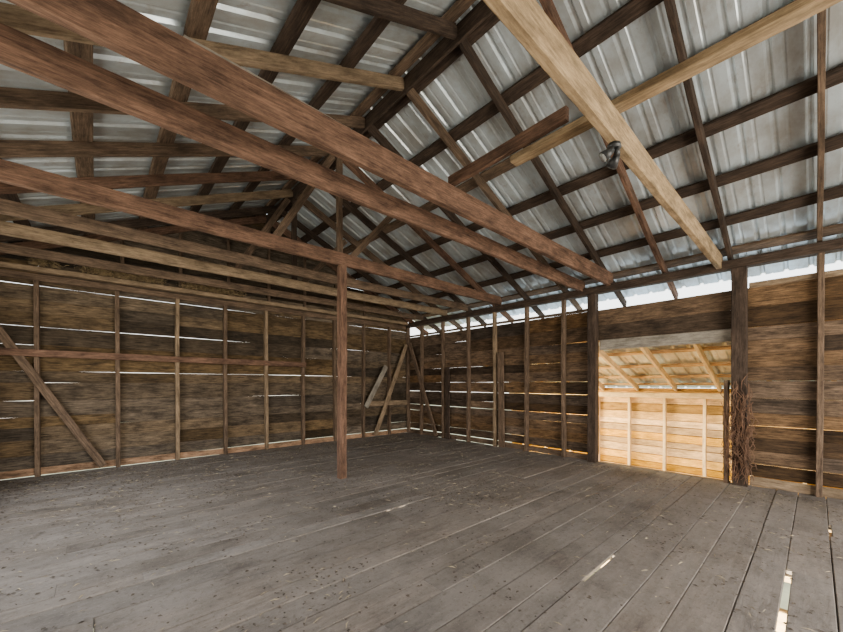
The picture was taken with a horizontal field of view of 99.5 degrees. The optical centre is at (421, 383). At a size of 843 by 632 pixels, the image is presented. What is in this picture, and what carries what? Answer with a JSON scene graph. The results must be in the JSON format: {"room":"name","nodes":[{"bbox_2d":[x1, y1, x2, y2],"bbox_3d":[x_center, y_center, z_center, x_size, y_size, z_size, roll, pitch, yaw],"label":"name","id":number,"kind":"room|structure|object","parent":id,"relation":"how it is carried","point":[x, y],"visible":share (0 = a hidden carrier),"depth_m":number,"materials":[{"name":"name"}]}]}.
{"room":"farm building","nodes":[
{"label":"farm building","id":0,"kind":"room"},
{"bbox_2d":[0,214,407,471],"bbox_3d":[-3.135,-1.113,7.183,7.440,4.615,0.039,0,0,-42],"label":"wall","id":1,"kind":"structure","parent":0,"point":[85,388],"depth_m":6.10,"materials":[{"name":"brown wood"}]},
{"bbox_2d":[0,428,406,479],"bbox_3d":[-3.097,1.246,7.179,7.390,0.116,0.042,0,0,-42],"label":"baseboard","id":2,"kind":"structure","parent":1,"relation":"attached to","point":[145,459],"depth_m":6.05,"materials":[{"name":"brown wood"}]},
{"bbox_2d":[0,0,456,227],"bbox_3d":[-1.199,-2.553,1.956,4.150,1.828,10.310,0,0,-42],"label":"ceiling","id":3,"kind":"structure","parent":0,"point":[332,30],"depth_m":3.21,"materials":[{"name":"metal"}]},
{"bbox_2d":[183,35,348,127],"bbox_3d":[-0.306,-1.849,2.907,2.752,0.163,0.049,0,0,-42],"label":"tie beam","id":4,"kind":"structure","parent":3,"relation":"attached to","point":[185,36],"depth_m":2.15,"materials":[{"name":"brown wood"}]},
{"bbox_2d":[0,432,842,631],"bbox_3d":[0.338,1.320,3.350,7.440,0.049,10.310,0,0,-42],"label":"floor","id":5,"kind":"structure","parent":0,"point":[438,605],"depth_m":2.85,"materials":[{"name":"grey wood"}]},
{"bbox_2d":[33,280,40,476],"bbox_3d":[-5.412,-0.075,5.027,0.069,2.750,0.104,0,0,-42],"label":"stud","id":6,"kind":"object","parent":5,"relation":"on","point":[36,285],"visible":0.94,"depth_m":4.99,"materials":[{"name":"brown wood"}]},
{"bbox_2d":[0,324,106,467],"bbox_3d":[-5.266,0.173,5.055,1.225,2.199,0.039,0,0,-42],"label":"brace","id":7,"kind":"object","parent":6,"relation":"attached to","point":[5,338],"visible":1,"depth_m":5.06,"materials":[{"name":"brown wood"}]},
{"bbox_2d":[115,291,120,466],"bbox_3d":[-4.773,-0.075,5.609,0.068,2.750,0.098,0,0,-42],"label":"stud","id":8,"kind":"object","parent":5,"relation":"on","point":[117,307],"visible":1,"depth_m":5.57,"materials":[{"name":"brown wood"}]},
{"bbox_2d":[175,299,179,459],"bbox_3d":[-4.191,-0.075,6.132,0.062,2.750,0.103,0,0,-42],"label":"stud","id":9,"kind":"object","parent":5,"relation":"on","point":[177,301],"visible":1,"depth_m":6.10,"materials":[{"name":"beige wood"}]},
{"bbox_2d":[223,305,227,454],"bbox_3d":[-3.643,-0.075,6.630,0.065,2.750,0.104,0,0,-42],"label":"stud","id":10,"kind":"object","parent":5,"relation":"on","point":[225,401],"visible":1,"depth_m":6.60,"materials":[{"name":"brown wood"}]},
{"bbox_2d":[264,311,268,449],"bbox_3d":[-3.099,-0.075,7.124,0.070,2.750,0.105,0,0,-42],"label":"stud","id":11,"kind":"object","parent":5,"relation":"on","point":[266,414],"visible":1,"depth_m":7.09,"materials":[{"name":"beige wood"}]},
{"bbox_2d":[301,316,304,444],"bbox_3d":[-2.533,-0.075,7.637,0.067,2.750,0.102,0,0,-42],"label":"stud","id":12,"kind":"object","parent":5,"relation":"on","point":[302,317],"visible":1,"depth_m":7.61,"materials":[{"name":"brown wood"}]},
{"bbox_2d":[0,347,305,366],"bbox_3d":[-4.110,-0.421,6.107,4.451,0.134,0.051,0,0,-42],"label":"wall rail","id":13,"kind":"object","parent":12,"relation":"attached to","point":[3,351],"visible":1,"depth_m":5.69,"materials":[{"name":"brown wood"}]},
{"bbox_2d":[332,320,336,440],"bbox_3d":[-1.977,-0.075,8.138,0.071,2.750,0.101,0,0,-42],"label":"stud","id":14,"kind":"object","parent":5,"relation":"on","point":[334,322],"visible":0.99,"depth_m":8.11,"materials":[{"name":"brown wood"}]},
{"bbox_2d":[337,264,346,478],"bbox_3d":[-1.099,-0.168,4.937,0.106,2.935,0.102,0,0,-42],"label":"support post","id":15,"kind":"object","parent":5,"relation":"on","point":[341,269],"visible":1,"depth_m":4.90,"materials":[{"name":"brown wood"}]},
{"bbox_2d":[361,324,365,437],"bbox_3d":[-1.408,-0.075,8.657,0.065,2.750,0.101,0,0,-42],"label":"stud","id":16,"kind":"object","parent":5,"relation":"on","point":[363,325],"visible":0.99,"depth_m":8.62,"materials":[{"name":"brown wood"}]},
{"bbox_2d":[387,327,390,434],"bbox_3d":[-0.828,-0.075,9.181,0.061,2.750,0.102,0,0,-42],"label":"stud","id":17,"kind":"object","parent":5,"relation":"on","point":[389,328],"visible":0.92,"depth_m":9.15,"materials":[{"name":"brown wood"}]},
{"bbox_2d":[0,269,405,329],"bbox_3d":[-3.110,-1.501,7.140,7.220,0.100,0.062,0,0,-42],"label":"wall plate","id":18,"kind":"object","parent":17,"relation":"on","point":[3,272],"visible":0.95,"depth_m":6.02,"materials":[{"name":"brown wood"}]},
{"bbox_2d":[0,261,407,325],"bbox_3d":[-3.062,-1.599,7.088,7.220,0.083,0.110,0,0,-42],"label":"wall plate","id":19,"kind":"object","parent":18,"relation":"on","point":[6,265],"visible":0.97,"depth_m":5.97,"materials":[{"name":"beige wood"}]},
{"bbox_2d":[25,257,246,296],"bbox_3d":[-4.379,-1.724,5.862,2.882,0.165,0.167,0,0,-42],"label":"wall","id":20,"kind":"structure","parent":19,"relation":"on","point":[102,272],"depth_m":5.66,"materials":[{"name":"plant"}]},
{"bbox_2d":[373,344,407,435],"bbox_3d":[-0.768,0.105,9.114,1.100,2.335,0.047,0,0,-42],"label":"brace","id":21,"kind":"object","parent":17,"relation":"attached to","point":[405,347],"visible":1,"depth_m":9.08,"materials":[{"name":"beige wood"}]},
{"bbox_2d":[406,328,410,432],"bbox_3d":[-0.351,-0.100,9.578,0.104,2.800,0.077,0,0,-42],"label":"stud","id":22,"kind":"object","parent":5,"relation":"on","point":[407,329],"visible":0.92,"depth_m":9.56,"materials":[{"name":"brown wood"}]},
{"bbox_2d":[419,325,423,434],"bbox_3d":[0.003,-0.100,9.187,0.104,2.800,0.072,0,0,-42],"label":"stud","id":23,"kind":"object","parent":5,"relation":"on","point":[421,326],"visible":0.94,"depth_m":9.15,"materials":[{"name":"brown wood"}]},
{"bbox_2d":[408,343,437,436],"bbox_3d":[0.024,0.105,9.056,0.042,2.356,1.108,0,0,-42],"label":"brace","id":24,"kind":"object","parent":23,"relation":"attached to","point":[431,419],"visible":1,"depth_m":9.00,"materials":[{"name":"brown wood"}]},
{"bbox_2d":[0,434,842,631],"bbox_3d":[-0.339,1.291,4.007,7.161,0.017,8.033,0,0,-42],"label":"debris","id":25,"kind":"object","parent":5,"relation":"on","point":[70,475],"visible":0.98,"depth_m":4.00,"materials":[{"name":"brown plant"}]},
{"bbox_2d":[441,321,445,437],"bbox_3d":[0.526,-0.100,8.609,0.100,2.800,0.072,0,0,-42],"label":"stud","id":26,"kind":"object","parent":5,"relation":"on","point":[443,419],"visible":0.91,"depth_m":8.59,"materials":[{"name":"brown wood"}]},
{"bbox_2d":[445,367,449,438],"bbox_3d":[0.623,0.450,8.468,0.046,1.702,0.134,0,0,-42],"label":"cleat","id":27,"kind":"object","parent":5,"relation":"on","point":[447,369],"visible":1,"depth_m":8.45,"materials":[{"name":"brown wood"}]},
{"bbox_2d":[466,317,470,441],"bbox_3d":[1.056,-0.100,8.022,0.105,2.800,0.064,0,0,-42],"label":"stud","id":28,"kind":"object","parent":5,"relation":"on","point":[468,319],"visible":1,"depth_m":8.00,"materials":[{"name":"brown wood"}]},
{"bbox_2d":[492,312,497,445],"bbox_3d":[1.541,-0.100,7.485,0.099,2.800,0.068,0,0,-42],"label":"stud","id":29,"kind":"object","parent":5,"relation":"on","point":[494,314],"visible":0.98,"depth_m":7.45,"materials":[{"name":"beige wood"}]},
{"bbox_2d":[497,352,504,447],"bbox_3d":[1.639,0.325,7.353,0.043,1.952,0.169,0,0,-42],"label":"cleat","id":30,"kind":"object","parent":5,"relation":"on","point":[500,356],"visible":1,"depth_m":7.32,"materials":[{"name":"brown wood"}]},
{"bbox_2d":[524,306,529,450],"bbox_3d":[2.045,-0.100,6.936,0.099,2.800,0.069,0,0,-42],"label":"stud","id":31,"kind":"object","parent":5,"relation":"on","point":[527,309],"visible":1,"depth_m":6.90,"materials":[{"name":"brown wood"}]},
{"bbox_2d":[561,299,566,456],"bbox_3d":[2.541,-0.100,6.379,0.100,2.800,0.065,0,0,-42],"label":"stud","id":32,"kind":"object","parent":5,"relation":"on","point":[563,302],"visible":1,"depth_m":6.35,"materials":[{"name":"brown wood"}]},
{"bbox_2d":[587,294,598,462],"bbox_3d":[2.869,-0.095,5.978,0.148,2.790,0.136,0,0,-42],"label":"post","id":33,"kind":"object","parent":5,"relation":"on","point":[592,299],"visible":1,"depth_m":5.93,"materials":[{"name":"brown wood"}]},
{"bbox_2d":[601,560,787,631],"bbox_3d":[0.731,1.415,3.706,0.050,0.130,10.310,0,0,-42],"label":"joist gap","id":34,"kind":"object","parent":5,"relation":"attached to","point":[782,616],"depth_m":2.12,"materials":[{"name":"brown wood"}]},
{"bbox_2d":[723,380,729,482],"bbox_3d":[4.033,0.625,4.724,0.108,1.350,0.058,0,0,-42],"label":"board","id":35,"kind":"object","parent":5,"relation":"on","point":[726,382],"visible":0.71,"depth_m":4.69,"materials":[{"name":"brown wood"}]},
{"bbox_2d":[731,266,748,486],"bbox_3d":[4.109,-0.095,4.610,0.148,2.790,0.161,0,0,-42],"label":"post","id":36,"kind":"object","parent":5,"relation":"on","point":[739,276],"visible":0.81,"depth_m":4.57,"materials":[{"name":"brown wood"}]},
{"bbox_2d":[404,238,842,327],"bbox_3d":[3.050,-1.559,5.807,0.124,0.131,10.310,0,0,-42],"label":"wall plate","id":37,"kind":"object","parent":36,"relation":"on","point":[834,245],"visible":0.94,"depth_m":5.18,"materials":[{"name":"brown wood"}]},
{"bbox_2d":[0,242,422,319],"bbox_3d":[-2.713,-1.697,6.717,7.400,0.130,0.056,0,0,-42],"label":"tie beam","id":38,"kind":"structure","parent":37,"relation":"on","point":[6,248],"depth_m":5.59,"materials":[{"name":"brown wood"}]},
{"bbox_2d":[0,221,446,315],"bbox_3d":[-2.141,-1.699,6.086,7.400,0.152,0.062,0,0,-42],"label":"tie beam","id":39,"kind":"structure","parent":37,"relation":"on","point":[6,228],"depth_m":4.93,"materials":[{"name":"beige wood"}]},
{"bbox_2d":[234,197,289,268],"bbox_3d":[-2.578,-2.421,5.781,0.929,1.484,0.036,0,0,-42],"label":"strut","id":40,"kind":"object","parent":39,"relation":"attached to","point":[284,204],"visible":0.57,"depth_m":5.86,"materials":[{"name":"brown wood"}]},
{"bbox_2d":[291,198,296,279],"bbox_3d":[-2.186,-2.415,6.137,0.096,1.510,0.047,0,0,-42],"label":"post","id":41,"kind":"object","parent":39,"relation":"on","point":[294,221],"visible":0.41,"depth_m":6.12,"materials":[{"name":"brown wood"}]},
{"bbox_2d":[0,198,467,310],"bbox_3d":[-1.705,-1.719,5.605,7.400,0.151,0.066,0,0,-42],"label":"tie beam","id":42,"kind":"structure","parent":37,"relation":"on","point":[7,207],"depth_m":4.45,"materials":[{"name":"brown wood"}]},
{"bbox_2d":[0,159,501,304],"bbox_3d":[-1.101,-1.721,4.938,7.400,0.180,0.068,0,0,-42],"label":"tie beam","id":43,"kind":"structure","parent":37,"relation":"on","point":[12,173],"depth_m":3.75,"materials":[{"name":"brown wood"}]},
{"bbox_2d":[273,154,335,235],"bbox_3d":[-1.535,-2.420,4.638,0.922,1.488,0.037,0,0,-42],"label":"strut","id":44,"kind":"object","parent":43,"relation":"attached to","point":[308,190],"visible":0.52,"depth_m":4.57,"materials":[{"name":"brown wood"}]},
{"bbox_2d":[336,157,342,252],"bbox_3d":[-1.146,-2.415,4.983,0.097,1.510,0.050,0,0,-42],"label":"post","id":45,"kind":"object","parent":43,"relation":"attached to","point":[339,162],"visible":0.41,"depth_m":4.96,"materials":[{"name":"brown wood"}]},
{"bbox_2d":[350,216,392,256],"bbox_3d":[-0.741,-2.216,5.358,0.964,1.092,0.032,0,0,-42],"label":"strut","id":46,"kind":"object","parent":43,"relation":"attached to","point":[386,221],"visible":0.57,"depth_m":5.33,"materials":[{"name":"brown wood"}]},
{"bbox_2d":[273,222,428,335],"bbox_3d":[-1.440,-2.343,8.588,4.412,1.984,0.055,0,0,-42],"label":"rafter","id":47,"kind":"object","parent":37,"relation":"on","point":[287,233],"visible":0.31,"depth_m":8.36,"materials":[{"name":"brown wood"}]},
{"bbox_2d":[281,210,440,333],"bbox_3d":[-1.082,-2.347,8.196,4.408,1.999,0.057,0,0,-42],"label":"rafter","id":48,"kind":"object","parent":37,"relation":"on","point":[300,225],"visible":0.48,"depth_m":7.43,"materials":[{"name":"brown wood"}]},
{"bbox_2d":[343,0,795,253],"bbox_3d":[1.349,-2.788,4.259,0.152,0.096,10.300,0,0,-42],"label":"batten","id":49,"kind":"structure","parent":48,"relation":"attached to","point":[505,165],"depth_m":4.98,"materials":[{"name":"brown wood"}]},
{"bbox_2d":[411,223,842,319],"bbox_3d":[3.115,-1.765,5.859,0.157,0.098,10.300,0,0,-42],"label":"purlin","id":50,"kind":"structure","parent":48,"relation":"attached to","point":[835,229],"depth_m":5.02,"materials":[{"name":"brown wood"}]},
{"bbox_2d":[295,194,462,329],"bbox_3d":[-0.579,-2.342,7.639,4.403,2.001,0.054,0,0,-42],"label":"rafter","id":51,"kind":"object","parent":37,"relation":"on","point":[307,204],"visible":0.58,"depth_m":6.94,"materials":[{"name":"brown wood"}]},
{"bbox_2d":[329,193,486,326],"bbox_3d":[-0.075,-2.343,7.083,4.408,1.992,0.051,0,0,-42],"label":"rafter","id":52,"kind":"object","parent":37,"relation":"on","point":[346,203],"visible":0.56,"depth_m":6.70,"materials":[{"name":"brown wood"}]},
{"bbox_2d":[343,160,513,322],"bbox_3d":[0.429,-2.343,6.526,4.409,1.992,0.057,0,0,-42],"label":"rafter","id":53,"kind":"object","parent":37,"relation":"on","point":[356,170],"visible":0.56,"depth_m":6.32,"materials":[{"name":"brown wood"}]},
{"bbox_2d":[276,13,499,221],"bbox_3d":[0.437,-3.317,3.432,0.153,0.103,10.300,0,0,-42],"label":"batten","id":54,"kind":"structure","parent":53,"relation":"attached to","point":[486,25],"depth_m":3.78,"materials":[{"name":"brown wood"}]},
{"bbox_2d":[367,125,544,318],"bbox_3d":[0.929,-2.338,5.971,4.405,1.996,0.056,0,0,-42],"label":"rafter","id":55,"kind":"object","parent":37,"relation":"on","point":[374,132],"visible":0.5,"depth_m":6.04,"materials":[{"name":"brown wood"}]},
{"bbox_2d":[406,88,582,312],"bbox_3d":[1.449,-2.342,5.401,4.410,1.988,0.051,0,0,-42],"label":"rafter","id":56,"kind":"object","parent":37,"relation":"on","point":[412,94],"visible":0.59,"depth_m":4.50,"materials":[{"name":"brown wood"}]},
{"bbox_2d":[458,38,626,306],"bbox_3d":[1.967,-2.345,4.830,4.407,1.997,0.057,0,0,-42],"label":"rafter","id":57,"kind":"object","parent":37,"relation":"on","point":[465,46],"visible":0.77,"depth_m":4.14,"materials":[{"name":"brown wood"}]},
{"bbox_2d":[395,185,842,308],"bbox_3d":[2.712,-1.998,5.494,0.156,0.099,10.300,0,0,-42],"label":"purlin","id":58,"kind":"structure","parent":57,"relation":"on","point":[834,192],"depth_m":4.46,"materials":[{"name":"brown wood"}]},
{"bbox_2d":[483,0,722,268],"bbox_3d":[1.276,-1.620,2.316,7.400,0.198,0.068,0,0,-42],"label":"tie beam","id":59,"kind":"structure","parent":37,"relation":"on","point":[526,20],"depth_m":1.97,"materials":[{"name":"brown wood"}]},
{"bbox_2d":[599,140,621,168],"bbox_3d":[1.215,-1.461,2.278,0.206,0.122,0.110,0,0,-42],"label":"floodlight","id":60,"kind":"object","parent":59,"relation":"attached to","point":[614,147],"visible":1,"depth_m":2.25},
{"bbox_2d":[510,0,842,166],"bbox_3d":[1.951,-1.770,1.511,0.104,0.069,3.620,0,0,-42],"label":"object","id":61,"kind":"structure","parent":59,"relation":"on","point":[797,11],"depth_m":1.96,"materials":[{"name":"brown wood"}]},
{"bbox_2d":[448,105,568,185],"bbox_3d":[0.635,-1.868,2.889,0.047,0.103,1.130,0,0,-41],"label":"stringer board","id":62,"kind":"object","parent":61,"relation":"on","point":[560,117],"visible":0.9,"depth_m":2.77,"materials":[{"name":"brown wood"}]},
{"bbox_2d":[539,0,678,298],"bbox_3d":[2.474,-2.344,4.269,4.407,1.996,0.056,0,0,-42],"label":"rafter","id":63,"kind":"object","parent":37,"relation":"on","point":[548,6],"visible":0.61,"depth_m":4.30,"materials":[{"name":"brown wood"}]},
{"bbox_2d":[663,0,733,271],"bbox_3d":[2.972,-2.343,3.718,4.408,1.995,0.052,0,0,-42],"label":"rafter","id":64,"kind":"object","parent":37,"relation":"on","point":[670,5],"visible":0.76,"depth_m":3.41,"materials":[{"name":"brown wood"}]},
{"bbox_2d":[816,9,825,272],"bbox_3d":[3.502,-2.345,3.135,4.409,1.992,0.058,0,0,-42],"label":"rafter","id":65,"kind":"object","parent":37,"relation":"on","point":[821,16],"visible":0.81,"depth_m":3.08,"materials":[{"name":"brown wood"}]},
{"bbox_2d":[300,0,662,242],"bbox_3d":[0.892,-3.056,3.844,0.149,0.102,10.300,0,0,-42],"label":"batten","id":66,"kind":"structure","parent":65,"relation":"attached to","point":[632,10],"depth_m":3.63,"materials":[{"name":"brown wood"}]},
{"bbox_2d":[350,64,842,278],"bbox_3d":[1.810,-2.522,4.677,0.150,0.099,10.300,0,0,-42],"label":"purlin","id":67,"kind":"structure","parent":65,"relation":"attached to","point":[834,76],"depth_m":3.62,"materials":[{"name":"brown wood"}]},
{"bbox_2d":[374,133,842,294],"bbox_3d":[2.269,-2.255,5.093,0.153,0.100,10.300,0,0,-42],"label":"purlin","id":68,"kind":"structure","parent":65,"relation":"attached to","point":[835,142],"depth_m":4.06,"materials":[{"name":"brown wood"}]},
{"bbox_2d":[720,373,757,483],"bbox_3d":[4.011,0.566,4.511,0.106,1.404,0.384,0,0,-42],"label":"vine","id":69,"kind":"object","parent":36,"relation":"attached to","point":[745,439],"visible":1,"depth_m":4.52,"materials":[{"name":"brown plant"}]},
{"bbox_2d":[815,252,824,497],"bbox_3d":[4.595,-0.100,4.117,0.108,2.800,0.074,0,0,-42],"label":"stud","id":70,"kind":"object","parent":5,"relation":"on","point":[821,256],"visible":1,"depth_m":4.08,"materials":[{"name":"brown wood"}]},
{"bbox_2d":[274,0,842,329],"bbox_3d":[1.972,-2.497,4.830,4.410,1.940,10.310,0,0,-42],"label":"ceiling","id":71,"kind":"structure","parent":0,"point":[643,49],"depth_m":3.94,"materials":[{"name":"metal"}]},
{"bbox_2d":[265,0,492,224],"bbox_3d":[0.339,-3.268,3.343,0.040,0.191,10.300,0,0,-42],"label":"board","id":72,"kind":"object","parent":71,"relation":"attached to","point":[481,11],"visible":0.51,"depth_m":3.68,"materials":[{"name":"brown wood"}]},
{"bbox_2d":[0,206,276,241],"bbox_3d":[-4.203,-2.423,5.369,4.030,1.827,0.051,0,0,-42],"label":"rafter","id":73,"kind":"object","parent":72,"relation":"attached to","point":[140,222],"visible":0.57,"depth_m":5.42,"materials":[{"name":"brown wood"}]},
{"bbox_2d":[0,171,294,193],"bbox_3d":[-3.195,-2.423,4.256,4.027,1.833,0.053,0,0,-42],"label":"rafter","id":74,"kind":"object","parent":72,"relation":"attached to","point":[131,181],"visible":0.65,"depth_m":4.35,"materials":[{"name":"brown wood"}]},
{"bbox_2d":[0,87,364,127],"bbox_3d":[-2.189,-2.422,3.146,4.028,1.824,0.056,0,0,-42],"label":"rafter","id":75,"kind":"object","parent":72,"relation":"attached to","point":[12,98],"visible":0.4,"depth_m":2.72,"materials":[{"name":"brown wood"}]},
{"bbox_2d":[410,275,842,487],"bbox_3d":[3.110,-0.031,5.861,0.036,2.430,10.309,0,0,-42],"label":"wall","id":76,"kind":"structure","parent":0,"point":[782,359],"depth_m":5.13,"materials":[{"name":"brown wood"}]},
{"bbox_2d":[410,429,586,459],"bbox_3d":[1.288,1.246,7.827,0.040,0.115,4.710,0,0,-42],"label":"baseboard","id":77,"kind":"structure","parent":76,"relation":"attached to","point":[583,456],"depth_m":7.15,"materials":[{"name":"brown wood"}]},
{"bbox_2d":[410,309,586,337],"bbox_3d":[1.270,-1.282,7.905,0.038,0.067,4.810,0,0,-42],"label":"trim","id":78,"kind":"structure","parent":76,"relation":"attached to","point":[581,310],"depth_m":7.28,"materials":[{"name":"brown wood"}]},
{"bbox_2d":[599,329,730,349],"bbox_3d":[3.535,-0.645,5.339,0.024,0.174,1.675,0,0,-42],"label":"trim","id":79,"kind":"structure","parent":76,"relation":"attached to","point":[723,335],"depth_m":5.22,"materials":[{"name":"grey wood"}]},
{"bbox_2d":[749,476,842,499],"bbox_3d":[5.383,1.240,3.305,0.043,0.123,3.470,0,0,-42],"label":"baseboard","id":80,"kind":"structure","parent":76,"relation":"attached to","point":[829,492],"depth_m":4.29,"materials":[{"name":"beige wood"}]},
{"bbox_2d":[749,269,842,287],"bbox_3d":[5.383,-1.260,3.309,0.040,0.084,3.475,0,0,-42],"label":"trim","id":81,"kind":"structure","parent":76,"relation":"attached to","point":[839,272],"depth_m":4.28,"materials":[{"name":"beige wood"}]},
{"bbox_2d":[512,388,842,489],"bbox_3d":[5.650,1.192,7.211,0.047,2.216,8.900,0,0,-42],"label":"wall","id":82,"kind":"structure","parent":0,"point":[684,415],"depth_m":7.63,"materials":[{"name":"brown wood"}]},
{"bbox_2d":[627,397,630,464],"bbox_3d":[4.724,1.300,8.114,0.098,2.000,0.059,0,0,-42],"label":"stud","id":83,"kind":"object","parent":82,"relation":"attached to","point":[629,398],"depth_m":8.08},
{"bbox_2d":[663,398,666,470],"bbox_3d":[5.181,1.300,7.611,0.093,2.000,0.054,0,0,-42],"label":"stud","id":84,"kind":"object","parent":82,"relation":"attached to","point":[664,399],"depth_m":7.58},
{"bbox_2d":[529,392,842,400],"bbox_3d":[5.576,0.240,7.144,0.132,0.125,8.900,0,0,-42],"label":"header","id":85,"kind":"object","parent":82,"relation":"attached to","point":[601,394],"depth_m":7.56,"materials":[{"name":"wood"}]},
{"bbox_2d":[599,350,638,390],"bbox_3d":[3.856,-0.359,7.123,2.755,1.022,0.058,0,0,-42],"label":"rafter","id":86,"kind":"object","parent":85,"relation":"on","point":[601,352],"depth_m":7.20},
{"bbox_2d":[640,347,677,390],"bbox_3d":[4.341,-0.357,6.587,2.754,1.022,0.055,0,0,-42],"label":"rafter","id":87,"kind":"object","parent":85,"relation":"on","point":[645,350],"depth_m":6.62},
{"bbox_2d":[599,345,730,356],"bbox_3d":[4.332,-0.564,6.017,0.104,0.066,8.900,0,0,-42],"label":"leanto purlin","id":88,"kind":"object","parent":87,"relation":"on","point":[727,347],"depth_m":6.07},
{"bbox_2d":[599,362,730,368],"bbox_3d":[4.814,-0.349,6.454,0.102,0.067,8.900,0,0,-42],"label":"leanto purlin","id":89,"kind":"object","parent":87,"relation":"on","point":[711,363],"depth_m":6.60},
{"bbox_2d":[599,374,730,377],"bbox_3d":[5.258,-0.152,6.856,0.099,0.072,8.900,0,0,-42],"label":"leanto purlin","id":90,"kind":"object","parent":87,"relation":"on","point":[693,375],"depth_m":7.09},
{"bbox_2d":[602,382,730,384],"bbox_3d":[5.592,-0.003,7.158,0.103,0.069,8.900,0,0,-42],"label":"leanto purlin","id":91,"kind":"object","parent":87,"relation":"on","point":[694,383],"depth_m":7.55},
{"bbox_2d":[692,344,721,391],"bbox_3d":[4.825,-0.363,6.055,2.753,1.027,0.056,0,0,-42],"label":"rafter","id":92,"kind":"object","parent":85,"relation":"on","point":[698,348],"depth_m":6.09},
{"bbox_2d":[702,399,706,476],"bbox_3d":[5.636,1.300,7.107,0.095,2.000,0.060,0,0,-42],"label":"stud","id":93,"kind":"object","parent":82,"relation":"attached to","point":[704,438],"depth_m":7.08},
{"bbox_3d":[4.643,2.320,6.232,2.750,0.032,8.997,0,0,-42],"label":"floor","id":94,"kind":"structure","parent":0,"visible":0},
{"bbox_2d":[547,342,816,387],"bbox_3d":[4.728,-0.439,6.376,3.030,1.048,8.900,0,0,-42],"label":"roof","id":95,"kind":"object","parent":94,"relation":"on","point":[713,355],"visible":0.27,"depth_m":6.83,"materials":[{"name":"metal"}]},
{"bbox_3d":[-2.428,-0.162,0.843,0.029,2.926,10.310,0,0,-42],"label":"wall","id":96,"kind":"structure","parent":0,"visible":0},
{"bbox_2d":[0,216,265,254],"bbox_3d":[-4.558,-2.423,5.762,4.025,1.833,0.058,0,0,-42],"label":"rafter","id":97,"kind":"object","parent":96,"relation":"on","point":[165,230],"visible":0.49,"depth_m":5.90,"materials":[{"name":"brown wood"}]},
{"bbox_2d":[0,189,292,220],"bbox_3d":[-3.699,-2.425,4.813,4.026,1.834,0.055,0,0,-42],"label":"rafter","id":98,"kind":"object","parent":96,"relation":"on","point":[80,208],"visible":0.66,"depth_m":5.12,"materials":[{"name":"beige wood"}]},
{"bbox_2d":[0,140,334,157],"bbox_3d":[-2.690,-2.423,3.701,4.031,1.823,0.052,0,0,-42],"label":"rafter","id":99,"kind":"object","parent":96,"relation":"on","point":[8,148],"visible":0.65,"depth_m":3.43,"materials":[{"name":"brown wood"}]},
{"bbox_2d":[136,0,217,229],"bbox_3d":[-1.126,-2.521,2.016,0.151,0.099,10.300,0,0,-42],"label":"batten","id":100,"kind":"structure","parent":99,"relation":"attached to","point":[200,15],"depth_m":2.96,"materials":[{"name":"brown wood"}]},
{"bbox_3d":[-2.374,-1.559,0.892,0.121,0.133,10.310,0,0,-42],"label":"wall plate","id":101,"kind":"object","parent":96,"relation":"attached to","visible":0},
{"bbox_2d":[0,2,403,90],"bbox_3d":[-1.672,-2.424,2.575,4.027,1.830,0.054,0,0,-42],"label":"wooden beam","id":102,"kind":"structure","parent":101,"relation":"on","point":[16,17],"depth_m":2.87,"materials":[{"name":"beige wood"}]},
{"bbox_2d":[0,22,584,291],"bbox_3d":[0.054,-1.670,3.664,7.400,0.194,0.060,0,0,-42],"label":"tie beam","id":103,"kind":"structure","parent":101,"relation":"on","point":[22,52],"depth_m":2.36,"materials":[{"name":"brown wood"}]},
{"bbox_2d":[6,0,612,285],"bbox_3d":[0.349,-1.700,3.338,7.400,0.224,0.068,0,0,-42],"label":"tie beam","id":104,"kind":"structure","parent":101,"relation":"on","point":[113,25],"depth_m":2.13,"materials":[{"name":"brown wood"}]},
{"bbox_2d":[323,0,457,39],"bbox_3d":[-1.156,-2.428,2.002,4.026,1.834,0.053,0,0,-42],"label":"rafter","id":105,"kind":"object","parent":101,"relation":"on","point":[389,10],"visible":0.98,"depth_m":2.90,"materials":[{"name":"brown wood"}]},
{"bbox_2d":[63,40,94,234],"bbox_3d":[-1.583,-2.255,1.601,0.152,0.100,10.300,0,0,-42],"label":"batten","id":106,"kind":"structure","parent":105,"relation":"on","point":[81,123],"depth_m":3.10,"materials":[{"name":"brown wood"}]},
{"bbox_2d":[256,0,475,215],"bbox_3d":[0.244,-3.319,3.257,0.151,0.100,10.300,0,0,-42],"label":"batten","id":107,"kind":"structure","parent":105,"relation":"on","point":[459,7],"depth_m":3.65,"materials":[{"name":"brown wood"}]},
{"bbox_3d":[1.896,-2.422,-1.360,4.030,1.823,0.051,0,0,-42],"label":"rafter","id":108,"kind":"object","parent":101,"relation":"on","visible":0},
{"bbox_2d":[0,158,33,241],"bbox_3d":[-2.032,-1.997,1.195,0.155,0.102,10.300,0,0,-42],"label":"batten","id":109,"kind":"structure","parent":108,"relation":"on","point":[13,197],"depth_m":3.88,"materials":[{"name":"brown wood"}]},
{"bbox_2d":[189,0,320,212],"bbox_3d":[-0.665,-2.788,2.433,0.157,0.102,10.300,0,0,-42],"label":"batten","id":110,"kind":"structure","parent":108,"relation":"attached to","point":[302,11],"depth_m":2.89,"materials":[{"name":"brown wood"}]},
{"bbox_3d":[0.887,-2.422,-0.248,4.028,1.832,0.054,0,0,-42],"label":"rafter","id":111,"kind":"object","parent":101,"relation":"on","visible":0},
{"bbox_2d":[222,0,406,219],"bbox_3d":[-0.206,-3.055,2.849,0.159,0.100,10.300,0,0,-42],"label":"batten","id":112,"kind":"structure","parent":111,"relation":"attached to","point":[376,26],"depth_m":3.36,"materials":[{"name":"brown wood"}]},
{"label":"outside","id":113,"kind":"structure","parent":0,"visible":0},
{"bbox_2d":[4,404,790,631],"bbox_3d":[0.000,4.102,0.000,120.000,0.262,120.000,0,0,-42],"label":"ground","id":114,"kind":"structure","parent":113,"point":[786,587],"depth_m":7.48,"materials":[{"name":"soil"}]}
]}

